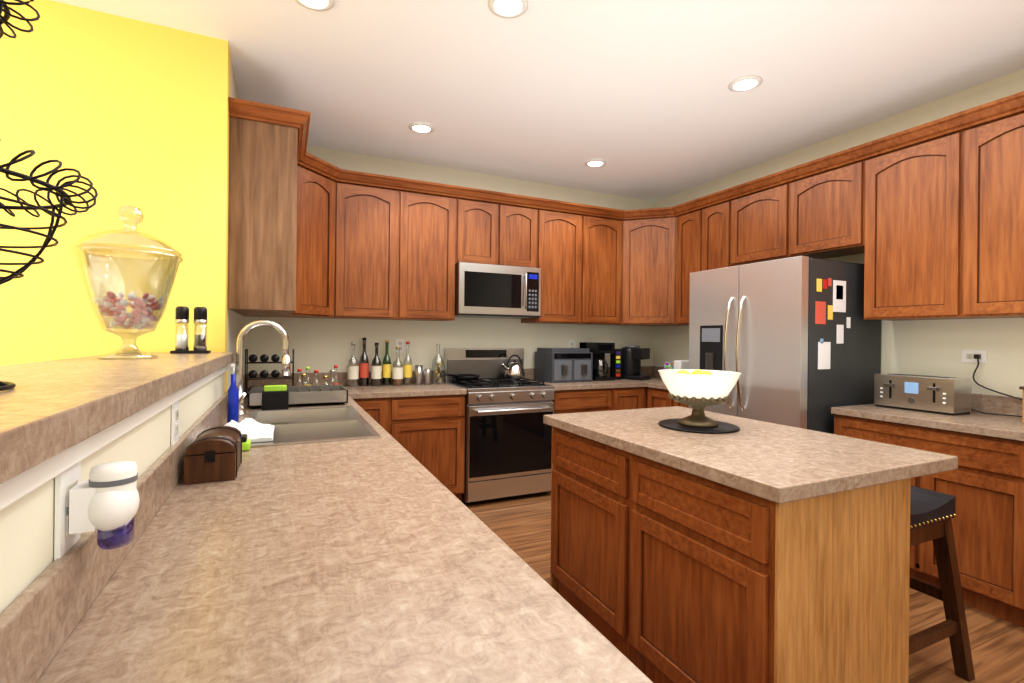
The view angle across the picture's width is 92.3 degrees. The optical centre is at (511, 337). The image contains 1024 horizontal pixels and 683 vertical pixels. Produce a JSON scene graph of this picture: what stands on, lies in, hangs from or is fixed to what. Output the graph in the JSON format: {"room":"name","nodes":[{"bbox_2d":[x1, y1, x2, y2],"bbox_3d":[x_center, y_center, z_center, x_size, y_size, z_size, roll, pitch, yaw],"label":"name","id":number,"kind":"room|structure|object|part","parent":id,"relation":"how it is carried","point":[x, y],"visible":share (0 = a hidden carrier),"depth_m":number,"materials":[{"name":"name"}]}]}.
{"room":"kitchen","nodes":[
{"label":"kitchen","id":0,"kind":"room"},
{"bbox_2d":[0,0,229,393],"bbox_3d":[-3.636,-0.129,1.577,4.725,2.820,0.120,1,0,-25],"label":"wall","id":1,"kind":"structure","parent":0,"point":[117,111],"depth_m":2.31,"materials":[{"name":"yellow paint"}]},
{"bbox_2d":[0,54,243,613],"bbox_3d":[-0.644,-0.098,0.596,0.120,2.820,6.825,1,0,-25],"label":"wall","id":2,"kind":"structure","parent":0,"point":[27,524],"depth_m":0.65,"materials":[{"name":"beige paint"}]},
{"bbox_2d":[54,461,139,559],"bbox_3d":[-0.583,0.239,0.701,0.083,0.118,0.074,1,0,-25],"label":"air freshener","id":3,"kind":"object","parent":2,"relation":"attached to","point":[104,500],"depth_m":0.68,"materials":[{"name":"white plastic"}]},
{"bbox_3d":[-0.617,0.238,0.685,0.008,0.116,0.072,1,0,-25],"label":"electrical outlet on the pony wall","id":4,"kind":"part","parent":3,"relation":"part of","materials":[{"name":"white plastic"}]},
{"bbox_2d":[0,352,233,510],"bbox_3d":[-0.481,0.132,-0.067,0.463,0.092,5.478,1,0,-25],"label":"countertop","id":5,"kind":"structure","parent":2,"relation":"on","point":[58,417],"depth_m":0.76,"materials":[{"name":"laminate"}]},
{"bbox_2d":[0,0,97,390],"bbox_3d":[-0.879,-0.301,0.715,0.426,0.763,0.423,1,0,-25],"label":"wire basket","id":6,"kind":"object","parent":5,"relation":"on","point":[62,194],"visible":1,"depth_m":0.79,"materials":[{"name":"black metal"}]},
{"bbox_2d":[71,205,182,358],"bbox_3d":[-1.386,-0.202,1.782,0.320,0.555,0.320,1,0,-25],"label":"candy jar","id":7,"kind":"object","parent":5,"relation":"on","point":[140,316],"visible":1,"depth_m":1.74,"materials":[{"name":"clear glass"}]},
{"bbox_2d":[170,306,210,352],"bbox_3d":[-1.502,-0.034,2.302,0.150,0.217,0.080,1,0,-25],"label":"grinders","id":8,"kind":"object","parent":5,"relation":"on","point":[181,339],"visible":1,"depth_m":2.29,"materials":[{"name":"black"}]},
{"bbox_2d":[171,401,178,445],"bbox_3d":[-0.928,0.234,1.357,0.008,0.116,0.072,1,0,-25],"label":"outlet","id":9,"kind":"object","parent":2,"relation":"attached to","point":[174,422],"visible":0.96,"depth_m":1.33,"materials":[{"name":"white plastic"}]},
{"bbox_2d":[228,99,299,314],"bbox_3d":[-1.430,-0.697,2.846,0.330,1.092,0.382,1,0,-25],"label":"upper cabinet","id":10,"kind":"object","parent":2,"relation":"attached to","point":[264,232],"depth_m":2.67,"materials":[{"name":"brown wood"}]},
{"bbox_2d":[284,127,307,317],"bbox_3d":[-1.519,-0.698,3.096,0.379,1.092,0.426,1,0,-25],"label":"upper cabinet","id":11,"kind":"object","parent":2,"relation":"attached to","point":[303,134],"depth_m":3.38,"materials":[{"name":"brown wood"}]},
{"bbox_2d":[244,146,654,381],"bbox_3d":[-0.257,-0.094,4.620,4.206,2.820,0.150,1,0,-25],"label":"wall","id":12,"kind":"structure","parent":0,"point":[322,345],"depth_m":4.31,"materials":[{"name":"beige paint"}]},
{"bbox_2d":[243,153,351,318],"bbox_3d":[-1.565,-0.698,3.551,0.678,1.092,0.678,1,0,-25],"label":"upper cabinet","id":13,"kind":"object","parent":12,"relation":"attached to","point":[329,186],"depth_m":3.61,"materials":[{"name":"brown wood"}]},
{"bbox_2d":[352,175,411,319],"bbox_3d":[-1.159,-0.666,3.905,0.596,1.035,0.379,1,0,-25],"label":"upper cabinet","id":14,"kind":"object","parent":12,"relation":"attached to","point":[381,211],"depth_m":3.83,"materials":[{"name":"brown wood"}]},
{"bbox_2d":[396,339,403,352],"bbox_3d":[-0.958,0.074,4.207,0.072,0.116,0.008,1,0,-25],"label":"electrical outlet","id":15,"kind":"object","parent":12,"relation":"attached to","point":[400,342],"visible":0.81,"depth_m":4.21,"materials":[{"name":"white plastic"}]},
{"bbox_2d":[408,187,467,320],"bbox_3d":[-0.746,-0.661,4.123,0.616,1.035,0.330,1,0,-25],"label":"upper cabinet","id":16,"kind":"object","parent":12,"relation":"attached to","point":[439,218],"depth_m":4.01,"materials":[{"name":"brown wood"}]},
{"bbox_2d":[468,195,507,265],"bbox_3d":[-0.323,-0.894,4.318,0.451,0.560,0.330,1,0,-25],"label":"upper cabinet","id":17,"kind":"object","parent":12,"relation":"attached to","point":[487,218],"depth_m":4.20,"materials":[{"name":"brown wood"}]},
{"bbox_2d":[455,262,540,318],"bbox_3d":[-0.165,-0.394,4.334,0.754,0.433,0.435,1,0,-25],"label":"microwave","id":18,"kind":"object","parent":17,"relation":"attached to","point":[493,291],"visible":1,"depth_m":4.16,"materials":[{"name":"silver metal"}]},
{"bbox_2d":[508,199,539,267],"bbox_3d":[-0.041,-0.892,4.449,0.451,0.560,0.330,1,0,-25],"label":"upper cabinet","id":19,"kind":"object","parent":12,"relation":"attached to","point":[523,218],"depth_m":4.34,"materials":[{"name":"brown wood"}]},
{"bbox_2d":[521,203,583,324],"bbox_3d":[0.373,-0.650,4.642,0.608,1.035,0.330,1,0,-25],"label":"upper cabinet","id":20,"kind":"object","parent":12,"relation":"attached to","point":[557,224],"depth_m":4.49,"materials":[{"name":"brown wood"}]},
{"bbox_2d":[569,340,574,347],"bbox_3d":[0.603,0.090,4.930,0.072,0.116,0.008,1,0,-25],"label":"electrical outlet","id":21,"kind":"object","parent":12,"relation":"attached to","point":[571,343],"visible":0.65,"depth_m":4.93,"materials":[{"name":"white plastic"}]},
{"bbox_2d":[576,207,623,325],"bbox_3d":[0.798,-0.645,4.811,0.587,1.035,0.379,1,0,-25],"label":"upper cabinet","id":22,"kind":"object","parent":12,"relation":"attached to","point":[597,232],"depth_m":4.67,"materials":[{"name":"brown wood"}]},
{"bbox_2d":[620,208,651,322],"bbox_3d":[1.293,-0.675,4.664,0.425,1.080,0.424,1,0,-25],"label":"upper cabinet","id":23,"kind":"object","parent":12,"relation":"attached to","point":[635,225],"depth_m":4.74,"materials":[{"name":"brown wood"}]},
{"bbox_2d":[51,0,1023,200],"bbox_3d":[-0.896,-1.560,0.555,8.811,0.100,6.975,1,0,-25],"label":"ceiling","id":24,"kind":"structure","parent":0,"point":[641,99],"depth_m":2.77,"materials":[{"name":"white paint"}]},
{"bbox_2d":[295,0,333,10],"bbox_3d":[-0.881,-1.501,2.174,0.182,0.014,0.182,1,0,-25],"label":"recessed light","id":25,"kind":"object","parent":24,"relation":"in","point":[320,5],"visible":1,"depth_m":2.22,"materials":[{"name":"white"}]},
{"bbox_2d":[409,122,433,132],"bbox_3d":[-0.649,-1.499,3.527,0.182,0.014,0.182,1,0,-25],"label":"recessed light","id":26,"kind":"object","parent":24,"relation":"in","point":[420,127],"visible":0.98,"depth_m":3.52,"materials":[{"name":"white"}]},
{"bbox_2d":[488,0,527,17],"bbox_3d":[-0.017,-1.492,2.211,0.182,0.014,0.182,1,0,-25],"label":"recessed light","id":27,"kind":"object","parent":24,"relation":"in","point":[508,8],"visible":1,"depth_m":2.23,"materials":[{"name":"white"}]},
{"bbox_2d":[585,159,605,166],"bbox_3d":[0.713,-1.485,4.203,0.182,0.014,0.182,1,0,-25],"label":"recessed light","id":28,"kind":"object","parent":24,"relation":"in","point":[595,163],"visible":1,"depth_m":4.19,"materials":[{"name":"white"}]},
{"bbox_2d":[728,75,762,91],"bbox_3d":[1.363,-1.478,2.873,0.182,0.014,0.182,1,0,-25],"label":"recessed light","id":29,"kind":"object","parent":24,"relation":"in","point":[745,83],"visible":1,"depth_m":2.87,"materials":[{"name":"white"}]},
{"bbox_2d":[462,491,1023,682],"bbox_3d":[-0.927,1.359,0.555,8.811,0.100,6.975,1,0,-25],"label":"floor","id":30,"kind":"structure","parent":0,"point":[520,525],"depth_m":2.34,"materials":[{"name":"brown wood"}]},
{"bbox_2d":[353,399,360,406],"bbox_3d":[-1.559,0.866,3.589,0.751,0.872,0.629,1,0,-25],"label":"base cabinet","id":31,"kind":"object","parent":30,"relation":"on","point":[358,401],"depth_m":3.48,"materials":[{"name":"brown wood"}]},
{"bbox_2d":[444,348,553,502],"bbox_3d":[-0.117,0.695,4.206,0.758,1.186,0.702,1,0,-25],"label":"stove","id":32,"kind":"object","parent":30,"relation":"on","point":[508,442],"visible":0.94,"depth_m":3.96,"materials":[{"name":"silver metal"}]},
{"bbox_2d":[440,373,479,380],"bbox_3d":[-0.458,0.333,4.223,0.384,0.068,0.220,1,0,-25],"label":"frying pan","id":33,"kind":"object","parent":32,"relation":"on","point":[467,377],"visible":1,"depth_m":4.17,"materials":[{"name":"black metal"}]},
{"bbox_2d":[501,354,524,378],"bbox_3d":[0.007,0.264,4.438,0.227,0.217,0.190,1,0,-25],"label":"kettle","id":34,"kind":"object","parent":32,"relation":"on","point":[514,369],"visible":1,"depth_m":4.39,"materials":[{"name":"silver metal"}]},
{"bbox_2d":[597,387,647,410],"bbox_3d":[1.347,0.897,4.941,0.703,0.872,0.619,1,0,-25],"label":"base cabinet","id":35,"kind":"object","parent":30,"relation":"on","point":[608,399],"depth_m":4.44,"materials":[{"name":"brown wood"}]},
{"bbox_2d":[523,366,667,390],"bbox_3d":[1.084,0.384,4.447,1.605,0.145,1.291,1,0,-25],"label":"countertop","id":36,"kind":"structure","parent":35,"relation":"on","point":[655,380],"depth_m":4.48,"materials":[{"name":"laminate"}]},
{"bbox_2d":[534,348,592,382],"bbox_3d":[0.492,0.257,4.605,0.430,0.305,0.390,1,0,-25],"label":"air fryer","id":37,"kind":"object","parent":36,"relation":"on","point":[557,365],"visible":1,"depth_m":4.48,"materials":[{"name":"grey"}]},
{"bbox_2d":[580,342,614,380],"bbox_3d":[0.835,0.233,4.782,0.220,0.360,0.317,1,0,-25],"label":"coffee maker","id":38,"kind":"object","parent":36,"relation":"on","point":[599,350],"visible":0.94,"depth_m":4.69,"materials":[{"name":"black plastic"}]},
{"bbox_2d":[610,349,620,379],"bbox_3d":[1.021,0.265,4.843,0.070,0.300,0.082,1,0,-25],"label":"tower","id":39,"kind":"object","parent":36,"relation":"on","point":[615,364],"visible":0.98,"depth_m":4.81,"materials":[{"name":"black plastic"}]},
{"bbox_2d":[621,345,649,379],"bbox_3d":[1.216,0.249,4.906,0.270,0.335,0.200,1,0,40],"label":"coffee maker","id":40,"kind":"object","parent":36,"relation":"on","point":[632,356],"visible":0.92,"depth_m":4.84,"materials":[{"name":"black plastic"}]},
{"bbox_2d":[664,360,688,368],"bbox_3d":[1.601,0.321,4.711,0.210,0.200,0.200,1,0,-25],"label":"bag","id":41,"kind":"object","parent":36,"relation":"on","point":[679,364],"visible":0.25,"depth_m":4.64,"materials":[{"name":"white fabric"}]},
{"bbox_2d":[647,387,687,407],"bbox_3d":[1.658,0.900,4.367,0.620,0.872,0.663,1,0,-25],"label":"base cabinet","id":42,"kind":"object","parent":30,"relation":"on","point":[657,398],"depth_m":4.38,"materials":[{"name":"brown wood"}]},
{"bbox_2d":[550,426,910,682],"bbox_3d":[0.757,0.891,2.085,0.664,0.872,1.284,1,0,-25],"label":"kitchen island","id":43,"kind":"object","parent":30,"relation":"on","point":[661,573],"visible":0.96,"depth_m":1.59,"materials":[{"name":"brown wood"}]},
{"bbox_2d":[543,406,957,503],"bbox_3d":[0.860,0.431,2.131,0.920,0.045,1.340,1,0,-25],"label":"island countertop","id":44,"kind":"structure","parent":43,"relation":"on","point":[777,463],"depth_m":1.75,"materials":[{"name":"stone"}]},
{"bbox_2d":[658,369,741,433],"bbox_3d":[0.852,0.281,2.247,0.360,0.253,0.360,1,0,-25],"label":"fruit bowl","id":45,"kind":"object","parent":44,"relation":"on","point":[698,391],"visible":1,"depth_m":2.15,"materials":[{"name":"white ceramic"}]},
{"bbox_2d":[688,256,880,433],"bbox_3d":[1.888,0.424,3.537,0.890,1.830,0.914,1,0,-25],"label":"fridge","id":46,"kind":"object","parent":30,"relation":"on","point":[795,341],"visible":0.6,"depth_m":3.17,"materials":[{"name":"grey metal"}]},
{"bbox_2d":[834,414,1006,620],"bbox_3d":[2.435,0.908,2.690,0.620,0.872,0.974,1,0,-25],"label":"base cabinet","id":47,"kind":"object","parent":30,"relation":"on","point":[983,483],"depth_m":2.41,"materials":[{"name":"brown wood"}]},
{"bbox_2d":[831,393,1023,440],"bbox_3d":[2.608,0.400,2.311,0.635,0.145,1.798,1,0,-25],"label":"countertop","id":48,"kind":"structure","parent":47,"relation":"on","point":[997,426],"depth_m":2.67,"materials":[{"name":"laminate"}]},
{"bbox_2d":[874,373,971,414],"bbox_3d":[2.401,0.328,2.900,0.220,0.202,0.400,1,0,-25],"label":"toaster","id":49,"kind":"object","parent":48,"relation":"on","point":[938,394],"visible":1,"depth_m":2.81,"materials":[{"name":"steel"},{"name":"dark steel"},{"name":"blue glass display"}]},
{"bbox_2d":[971,354,1022,416],"bbox_3d":[2.707,0.264,2.644,0.166,0.327,0.407,1,0,-25],"label":"power cord","id":50,"kind":"object","parent":49,"relation":"attached to","point":[977,356],"visible":0.94,"depth_m":2.74,"materials":[{"name":"black plastic"}]},
{"bbox_2d":[1019,386,1023,422],"bbox_3d":[2.670,0.340,2.440,0.200,0.184,0.160,1,0,-25],"label":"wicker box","id":51,"kind":"object","parent":48,"relation":"on","point":[1021,387],"visible":0.98,"depth_m":2.46,"materials":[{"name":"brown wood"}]},
{"bbox_2d":[909,486,974,681],"bbox_3d":[1.490,0.982,2.018,0.514,0.705,0.444,1,0,-25],"label":"bar stool","id":52,"kind":"object","parent":30,"relation":"on","point":[932,514],"visible":0.4,"depth_m":1.93,"materials":[{"name":"brown wood"}]},
{"bbox_2d":[1007,439,1023,626],"bbox_3d":[2.783,0.912,1.940,0.620,0.872,0.974,1,0,-25],"label":"base cabinet","id":53,"kind":"object","parent":30,"relation":"on","point":[1015,448],"depth_m":2.25,"materials":[{"name":"brown wood"}]},
{"bbox_3d":[-0.172,0.881,0.499,0.666,0.872,6.143,1,0,-25],"label":"base cabinet","id":54,"kind":"object","parent":30,"relation":"on","visible":0},
{"bbox_2d":[268,372,339,377],"bbox_3d":[-1.551,0.356,3.583,0.450,0.145,0.643,1,0,-25],"label":"countertop","id":55,"kind":"structure","parent":54,"relation":"on","point":[320,375],"depth_m":3.90,"materials":[{"name":"stone"}]},
{"bbox_2d":[0,372,652,682],"bbox_3d":[-0.286,0.369,0.780,0.690,0.145,6.793,1,0,-25],"label":"countertop","id":56,"kind":"structure","parent":54,"relation":"on","point":[386,557],"depth_m":0.76,"materials":[{"name":"laminate"}]},
{"bbox_2d":[184,426,241,484],"bbox_3d":[-0.872,0.337,1.447,0.124,0.116,0.244,1,0,-25],"label":"chest","id":57,"kind":"object","parent":56,"relation":"on","point":[212,454],"visible":1,"depth_m":1.35,"materials":[{"name":"brown wood"}]},
{"bbox_2d":[227,364,238,422],"bbox_3d":[-1.244,0.255,2.192,0.044,0.271,0.061,1,0,-25],"label":"soap bottle","id":58,"kind":"object","parent":56,"relation":"on","point":[233,402],"visible":0.81,"depth_m":2.19,"materials":[{"name":"blue"}]},
{"bbox_2d":[242,434,250,450],"bbox_3d":[-0.980,0.369,1.714,0.120,0.049,0.070,1,0,-25],"label":"scrubber","id":59,"kind":"object","parent":56,"relation":"on","point":[246,443],"visible":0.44,"depth_m":1.71,"materials":[{"name":"green plastic"}]},
{"bbox_2d":[236,320,290,415],"bbox_3d":[-1.246,0.151,2.451,0.260,0.479,0.162,1,0,-25],"label":"faucet","id":60,"kind":"object","parent":56,"relation":"on","point":[286,357],"visible":0.94,"depth_m":2.46,"materials":[{"name":"silver metal"}]},
{"bbox_2d":[245,349,293,399],"bbox_3d":[-1.553,0.232,3.156,0.277,0.312,0.158,1,0,-25],"label":"spice rack","id":61,"kind":"object","parent":56,"relation":"on","point":[264,358],"visible":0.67,"depth_m":3.10,"materials":[{"name":"black metal"}]},
{"bbox_2d":[262,385,288,409],"bbox_3d":[-1.283,0.326,2.667,0.130,0.129,0.055,1,0,-25],"label":"sponge caddy","id":62,"kind":"object","parent":56,"relation":"on","point":[275,396],"visible":0.92,"depth_m":2.64,"materials":[{"name":"black plastic"}]},
{"bbox_2d":[248,385,347,408],"bbox_3d":[-1.266,0.348,2.920,0.515,0.085,0.360,1,0,-25],"label":"dish rack","id":63,"kind":"object","parent":56,"relation":"on","point":[313,394],"visible":0.85,"depth_m":2.81,"materials":[{"name":"silver metal"}]},
{"bbox_2d":[296,369,302,385],"bbox_3d":[-1.351,0.296,3.123,0.045,0.188,0.044,1,0,-25],"label":"condiment","id":64,"kind":"object","parent":56,"relation":"on","point":[299,370],"visible":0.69,"depth_m":3.12,"materials":[{"name":"clear glass"}]},
{"bbox_2d":[304,367,310,385],"bbox_3d":[-1.322,0.291,3.180,0.045,0.198,0.044,1,0,-25],"label":"condiment","id":65,"kind":"object","parent":56,"relation":"on","point":[305,380],"visible":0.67,"depth_m":3.18,"materials":[{"name":"clear glass"}]},
{"bbox_2d":[249,406,380,446],"bbox_3d":[-0.944,0.488,2.265,0.502,0.200,0.920,1,0,-25],"label":"sink","id":66,"kind":"object","parent":56,"relation":"in","point":[310,425],"visible":0.4,"depth_m":2.30,"materials":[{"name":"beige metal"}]},
{"bbox_2d":[224,418,274,441],"bbox_3d":[-1.052,0.351,1.929,0.217,0.068,0.302,1,0,-25],"label":"cloth","id":67,"kind":"object","parent":66,"relation":"on","point":[253,430],"visible":0.62,"depth_m":1.88,"materials":[{"name":"white fabric"}]},
{"bbox_2d":[312,370,319,384],"bbox_3d":[-1.264,0.302,3.174,0.049,0.178,0.048,1,0,-25],"label":"condiment","id":68,"kind":"object","parent":56,"relation":"on","point":[316,371],"visible":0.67,"depth_m":3.17,"materials":[{"name":"clear glass"}]},
{"bbox_2d":[323,375,328,384],"bbox_3d":[-1.227,0.322,3.235,0.061,0.138,0.060,1,0,-25],"label":"condiment","id":69,"kind":"object","parent":56,"relation":"on","point":[325,377],"visible":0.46,"depth_m":3.23,"materials":[{"name":"clear glass"}]},
{"bbox_2d":[327,370,335,384],"bbox_3d":[-1.224,0.307,3.347,0.064,0.168,0.062,1,0,-25],"label":"condiment","id":70,"kind":"object","parent":56,"relation":"on","point":[331,371],"visible":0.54,"depth_m":3.33,"materials":[{"name":"clear glass"}]},
{"bbox_2d":[332,365,338,384],"bbox_3d":[-1.160,0.288,3.233,0.045,0.208,0.044,1,0,-25],"label":"condiment","id":71,"kind":"object","parent":56,"relation":"on","point":[336,366],"visible":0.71,"depth_m":3.23,"materials":[{"name":"clear glass"}]},
{"bbox_2d":[340,370,466,397],"bbox_3d":[-0.872,0.363,3.898,0.867,0.145,0.643,1,0,-25],"label":"countertop","id":72,"kind":"structure","parent":54,"relation":"on","point":[412,390],"depth_m":3.78,"materials":[{"name":"stone"}]},
{"bbox_2d":[347,343,358,386],"bbox_3d":[-1.264,0.217,3.912,0.086,0.348,0.084,1,0,-25],"label":"liquor","id":73,"kind":"object","parent":72,"relation":"on","point":[352,372],"visible":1,"depth_m":3.89,"materials":[{"name":"clear glass"}]},
{"bbox_2d":[359,338,368,385],"bbox_3d":[-1.199,0.197,3.986,0.078,0.388,0.076,1,0,-25],"label":"liquor","id":74,"kind":"object","parent":72,"relation":"on","point":[364,370],"visible":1,"depth_m":3.96,"materials":[{"name":"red glass"}]},
{"bbox_2d":[371,343,381,385],"bbox_3d":[-1.096,0.218,3.979,0.082,0.348,0.080,1,0,-25],"label":"liquor","id":75,"kind":"object","parent":72,"relation":"on","point":[376,370],"visible":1,"depth_m":3.95,"materials":[{"name":"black glass"}]},
{"bbox_2d":[382,340,390,384],"bbox_3d":[-1.031,0.209,4.053,0.073,0.368,0.072,1,0,-25],"label":"liquor","id":76,"kind":"object","parent":72,"relation":"on","point":[386,371],"visible":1,"depth_m":4.03,"materials":[{"name":"green glass"}]},
{"bbox_2d":[392,346,402,385],"bbox_3d":[-0.938,0.235,4.041,0.090,0.318,0.088,1,0,-25],"label":"liquor","id":77,"kind":"object","parent":72,"relation":"on","point":[397,375],"visible":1,"depth_m":4.01,"materials":[{"name":"clear glass"}]},
{"bbox_2d":[403,342,411,384],"bbox_3d":[-0.873,0.216,4.115,0.078,0.358,0.076,1,0,-25],"label":"liquor","id":78,"kind":"object","parent":72,"relation":"on","point":[407,370],"visible":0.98,"depth_m":4.09,"materials":[{"name":"clear glass"}]},
{"bbox_2d":[415,365,430,384],"bbox_3d":[-0.749,0.316,4.141,0.132,0.160,0.080,1,0,-25],"label":"shakers","id":79,"kind":"object","parent":72,"relation":"on","point":[418,374],"visible":1,"depth_m":4.12,"materials":[{"name":"silver metal"}]},
{"bbox_2d":[432,344,444,383],"bbox_3d":[-0.633,0.227,4.215,0.110,0.340,0.110,1,0,-25],"label":"bottle","id":80,"kind":"object","parent":72,"relation":"on","point":[437,368],"visible":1,"depth_m":4.21,"materials":[{"name":"clear glass"}]},
{"bbox_2d":[653,69,1023,397],"bbox_3d":[3.049,-0.059,2.308,0.150,2.820,6.825,1,0,-25],"label":"wall","id":81,"kind":"structure","parent":0,"point":[926,347],"depth_m":3.09,"materials":[{"name":"beige paint"}]},
{"bbox_2d":[624,203,683,325],"bbox_3d":[1.472,-0.667,4.741,0.674,1.092,0.413,1,0,-25],"label":"upper cabinet","id":82,"kind":"object","parent":81,"relation":"attached to","point":[663,219],"depth_m":4.66,"materials":[{"name":"brown wood"}]},
{"bbox_2d":[676,203,707,325],"bbox_3d":[1.732,-0.635,4.529,0.379,1.035,0.428,1,0,-25],"label":"upper cabinet","id":83,"kind":"object","parent":81,"relation":"attached to","point":[691,222],"depth_m":4.49,"materials":[{"name":"brown wood"}]},
{"bbox_2d":[708,195,735,269],"bbox_3d":[1.880,-0.634,4.268,0.330,1.035,0.450,1,0,-25],"label":"upper cabinet","id":84,"kind":"object","parent":81,"relation":"attached to","point":[721,212],"depth_m":4.14,"materials":[{"name":"brown wood"}]},
{"bbox_2d":[736,183,776,265],"bbox_3d":[2.071,-0.869,3.862,0.330,0.560,0.584,1,0,-25],"label":"upper cabinet","id":85,"kind":"object","parent":81,"relation":"attached to","point":[755,207],"depth_m":3.84,"materials":[{"name":"brown wood"}]},
{"bbox_2d":[776,155,863,258],"bbox_3d":[2.258,-0.867,3.458,0.330,0.560,0.585,1,0,-25],"label":"upper cabinet","id":86,"kind":"object","parent":81,"relation":"attached to","point":[820,211],"depth_m":3.38,"materials":[{"name":"brown wood"}]},
{"bbox_2d":[848,131,942,320],"bbox_3d":[2.484,-0.628,2.966,0.330,1.035,0.640,1,0,-25],"label":"upper cabinet","id":87,"kind":"object","parent":81,"relation":"attached to","point":[927,219],"depth_m":2.93,"materials":[{"name":"brown wood"}]},
{"bbox_2d":[961,350,986,362],"bbox_3d":[2.697,0.112,2.870,0.008,0.072,0.116,1,0,-25],"label":"electrical outlet","id":88,"kind":"object","parent":81,"relation":"attached to","point":[967,355],"visible":0.77,"depth_m":2.88,"materials":[{"name":"white plastic"}]},
{"bbox_2d":[940,103,1023,318],"bbox_3d":[2.694,-0.625,2.512,0.330,1.035,0.640,1,0,-25],"label":"upper cabinet","id":89,"kind":"object","parent":81,"relation":"attached to","point":[982,159],"depth_m":2.59,"materials":[{"name":"brown wood"}]}
]}

